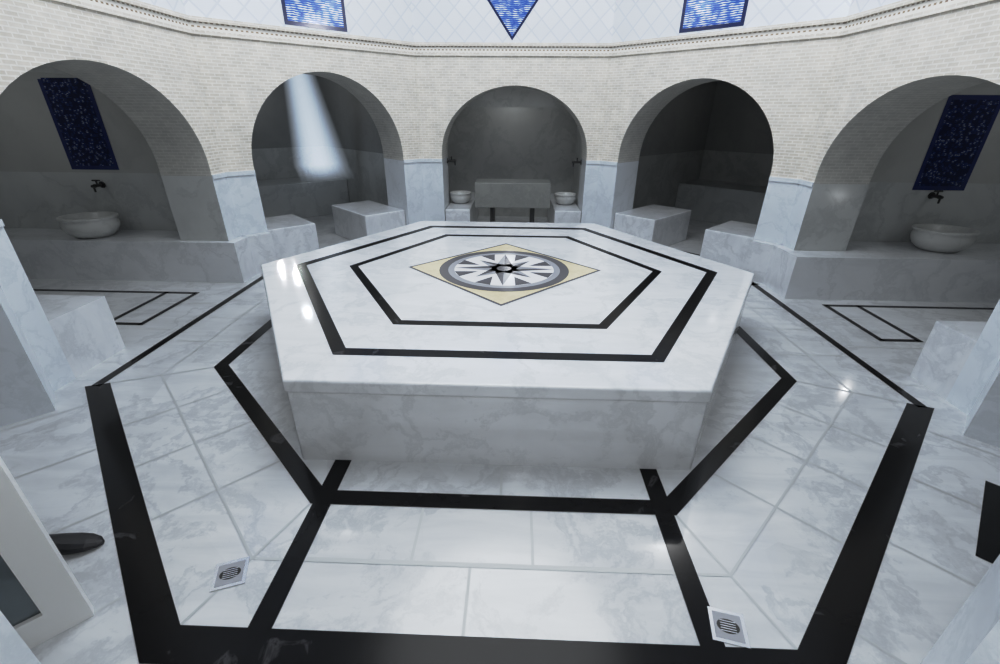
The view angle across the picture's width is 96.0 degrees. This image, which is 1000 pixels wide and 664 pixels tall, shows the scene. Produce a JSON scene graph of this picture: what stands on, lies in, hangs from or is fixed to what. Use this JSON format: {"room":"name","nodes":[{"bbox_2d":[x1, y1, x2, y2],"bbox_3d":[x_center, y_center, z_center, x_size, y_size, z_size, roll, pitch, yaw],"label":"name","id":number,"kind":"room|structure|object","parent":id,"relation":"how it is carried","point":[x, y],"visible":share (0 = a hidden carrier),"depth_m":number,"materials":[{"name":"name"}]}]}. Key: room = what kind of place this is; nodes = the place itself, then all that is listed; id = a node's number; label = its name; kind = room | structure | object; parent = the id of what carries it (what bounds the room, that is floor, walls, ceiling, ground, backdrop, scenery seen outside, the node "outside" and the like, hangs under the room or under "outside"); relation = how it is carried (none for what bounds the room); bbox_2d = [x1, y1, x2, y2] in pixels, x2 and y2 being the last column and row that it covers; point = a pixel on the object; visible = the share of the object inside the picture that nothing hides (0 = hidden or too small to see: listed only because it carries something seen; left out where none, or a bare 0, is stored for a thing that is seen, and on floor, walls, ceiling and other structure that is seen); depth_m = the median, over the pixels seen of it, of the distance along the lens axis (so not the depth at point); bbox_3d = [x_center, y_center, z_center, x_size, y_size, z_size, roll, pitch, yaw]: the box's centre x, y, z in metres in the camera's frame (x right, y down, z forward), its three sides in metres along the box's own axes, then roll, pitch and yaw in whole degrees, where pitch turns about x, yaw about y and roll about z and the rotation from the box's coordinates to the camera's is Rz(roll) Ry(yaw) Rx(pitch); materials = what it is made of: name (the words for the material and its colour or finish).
{"room":"turkish bath","nodes":[
{"label":"turkish bath","id":0,"kind":"room"},
{"bbox_2d":[0,214,999,663],"bbox_3d":[0.029,-0.076,3.856,18.000,0.002,18.000,1,26,2],"label":"floor","id":1,"kind":"structure","parent":0,"point":[831,500],"depth_m":2.03,"materials":[{"name":"stone"}]},
{"bbox_2d":[36,295,125,377],"bbox_3d":[-4.542,0.061,3.023,3.386,0.420,0.766,1,26,2],"label":"bench","id":2,"kind":"object","parent":1,"relation":"on","point":[86,331],"visible":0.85,"depth_m":3.11,"materials":[{"name":"white stone"}]},
{"bbox_2d":[4,228,276,282],"bbox_3d":[-4.333,-0.850,4.890,3.662,0.420,0.499,1,26,2],"label":"bench","id":3,"kind":"object","parent":1,"relation":"on","point":[129,255],"visible":0.91,"depth_m":4.67,"materials":[{"name":"white stone"}]},
{"bbox_2d":[56,211,119,238],"bbox_3d":[-4.258,-1.109,4.694,0.533,0.212,0.453,1,26,2],"label":"sink","id":4,"kind":"object","parent":3,"relation":"on","point":[99,224],"visible":1,"depth_m":4.58,"materials":[{"name":"stone"}]},
{"bbox_2d":[209,556,249,592],"bbox_3d":[-1.051,0.941,1.754,0.120,0.006,0.120,-8,27,-16],"label":"drain","id":5,"kind":"object","parent":1,"relation":"on","point":[232,573],"visible":1,"depth_m":1.75,"materials":[{"name":"silver metal"}]},
{"bbox_2d":[265,214,319,259],"bbox_3d":[-2.646,-1.143,5.516,0.556,0.420,0.720,-22,34,-38],"label":"seat","id":6,"kind":"object","parent":1,"relation":"on","point":[292,235],"visible":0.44,"depth_m":5.29,"materials":[{"name":"white stone"}]},
{"bbox_2d":[257,175,349,217],"bbox_3d":[-3.834,-2.170,7.438,2.492,0.560,0.746,-22,34,-38],"label":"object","id":7,"kind":"object","parent":1,"relation":"on","point":[308,196],"visible":0.32,"depth_m":7.49,"materials":[{"name":"grey stone"}]},
{"bbox_2d":[331,200,405,239],"bbox_3d":[-1.850,-1.545,6.353,0.596,0.420,0.990,-22,34,-38],"label":"seat","id":8,"kind":"object","parent":1,"relation":"on","point":[353,220],"visible":0.74,"depth_m":6.09,"materials":[{"name":"white stone"}]},
{"bbox_2d":[445,192,478,221],"bbox_3d":[-0.568,-1.860,7.041,0.346,0.400,1.526,1,26,2],"label":"bench","id":9,"kind":"object","parent":1,"relation":"on","point":[468,212],"visible":0.46,"depth_m":6.34,"materials":[{"name":"white stone"}]},
{"bbox_2d":[450,191,470,203],"bbox_3d":[-0.586,-2.008,6.710,0.322,0.151,0.322,1,26,2],"label":"washbasin","id":10,"kind":"object","parent":9,"relation":"on","point":[460,197],"visible":1,"depth_m":6.61,"materials":[{"name":"stone"}]},
{"bbox_2d":[261,221,753,469],"bbox_3d":[0.031,-0.295,3.749,3.993,0.490,3.464,1,26,2],"label":"stone platform","id":11,"kind":"object","parent":1,"relation":"on","point":[591,345],"visible":1,"depth_m":2.48,"materials":[{"name":"white stone"}]},
{"bbox_2d":[475,179,550,221],"bbox_3d":[0.182,-1.828,6.602,1.060,0.740,0.440,1,26,2],"label":"table","id":12,"kind":"object","parent":1,"relation":"on","point":[492,194],"visible":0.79,"depth_m":6.33,"materials":[{"name":"stone"}]},
{"bbox_2d":[547,193,580,222],"bbox_3d":[0.967,-1.827,7.000,0.366,0.400,1.526,1,26,2],"label":"bench","id":13,"kind":"object","parent":1,"relation":"on","point":[557,213],"visible":0.48,"depth_m":6.29,"materials":[{"name":"white stone"}]},
{"bbox_2d":[554,192,575,204],"bbox_3d":[0.963,-1.974,6.668,0.322,0.151,0.322,1,26,2],"label":"washbasin","id":14,"kind":"object","parent":13,"relation":"on","point":[562,198],"visible":1,"depth_m":6.57,"materials":[{"name":"stone"}]},
{"bbox_2d":[613,204,690,245],"bbox_3d":[2.104,-1.460,6.245,0.990,0.420,0.596,-22,34,-38],"label":"seat","id":15,"kind":"object","parent":1,"relation":"on","point":[664,225],"visible":0.77,"depth_m":5.99,"materials":[{"name":"white stone"}]},
{"bbox_2d":[675,179,766,224],"bbox_3d":[4.170,-1.997,7.220,0.746,0.560,2.492,-22,34,-38],"label":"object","id":16,"kind":"object","parent":1,"relation":"on","point":[718,202],"visible":0.37,"depth_m":7.33,"materials":[{"name":"grey stone"}]},
{"bbox_2d":[700,221,756,269],"bbox_3d":[2.835,-1.024,5.367,0.720,0.420,0.556,-22,34,-38],"label":"seat","id":17,"kind":"object","parent":1,"relation":"on","point":[727,243],"visible":0.46,"depth_m":5.16,"materials":[{"name":"white stone"}]},
{"bbox_2d":[707,606,750,648],"bbox_3d":[0.804,1.038,1.587,0.120,0.006,0.120,7,27,12],"label":"drain","id":18,"kind":"object","parent":1,"relation":"on","point":[728,627],"visible":1,"depth_m":1.58,"materials":[{"name":"silver metal"}]},
{"bbox_2d":[743,239,999,302],"bbox_3d":[4.468,-0.624,4.577,3.662,0.420,0.659,1,26,2],"label":"bench","id":19,"kind":"object","parent":1,"relation":"on","point":[880,271],"visible":0.92,"depth_m":4.33,"materials":[{"name":"white stone"}]},
{"bbox_2d":[910,223,980,252],"bbox_3d":[4.367,-0.922,4.458,0.533,0.212,0.453,1,26,2],"label":"sink","id":20,"kind":"object","parent":19,"relation":"on","point":[942,238],"visible":1,"depth_m":4.35,"materials":[{"name":"stone"}]},
{"bbox_2d":[910,321,986,398],"bbox_3d":[4.536,0.288,2.712,3.386,0.420,0.626,1,26,2],"label":"bench","id":21,"kind":"object","parent":1,"relation":"on","point":[949,344],"visible":0.64,"depth_m":2.89,"materials":[{"name":"white stone"}]},
{"bbox_2d":[0,0,999,663],"bbox_3d":[0.031,-1.541,2.758,12.480,3.600,10.995,1,26,2],"label":"wall","id":22,"kind":"structure","parent":0,"point":[849,114],"depth_m":4.56,"materials":[{"name":"white stone"}]},
{"bbox_3d":[0.053,-2.972,2.440,19.000,6.550,19.000,1,26,2],"label":"wall","id":23,"kind":"structure","parent":0,"visible":0},
{"bbox_2d":[0,456,93,648],"bbox_3d":[-1.743,0.329,0.951,0.835,1.800,0.105,-22,34,-38],"label":"glazed door","id":24,"kind":"structure","parent":23,"relation":"in","point":[41,597],"depth_m":1.45,"materials":[{"name":"white"}]},
{"bbox_2d":[91,180,105,191],"bbox_3d":[-4.228,-1.536,4.726,0.080,0.118,0.130,1,26,2],"label":"faucet","id":25,"kind":"object","parent":23,"relation":"attached to","point":[101,184],"visible":1,"depth_m":4.71,"materials":[{"name":"grey metal"}]},
{"bbox_2d":[447,156,456,164],"bbox_3d":[-0.681,-2.421,6.367,0.130,0.118,0.080,1,26,2],"label":"faucet","id":26,"kind":"object","parent":23,"relation":"attached to","point":[451,160],"visible":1,"depth_m":6.35,"materials":[{"name":"grey metal"}]},
{"bbox_2d":[572,158,581,166],"bbox_3d":[1.076,-2.382,6.319,0.130,0.118,0.080,1,26,2],"label":"faucet","id":27,"kind":"object","parent":23,"relation":"attached to","point":[577,161],"visible":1,"depth_m":6.30,"materials":[{"name":"grey metal"}]},
{"bbox_2d":[928,190,943,203],"bbox_3d":[4.357,-1.350,4.491,0.080,0.118,0.130,1,26,2],"label":"faucet","id":28,"kind":"object","parent":23,"relation":"attached to","point":[931,195],"visible":1,"depth_m":4.47,"materials":[{"name":"grey metal"}]}
]}

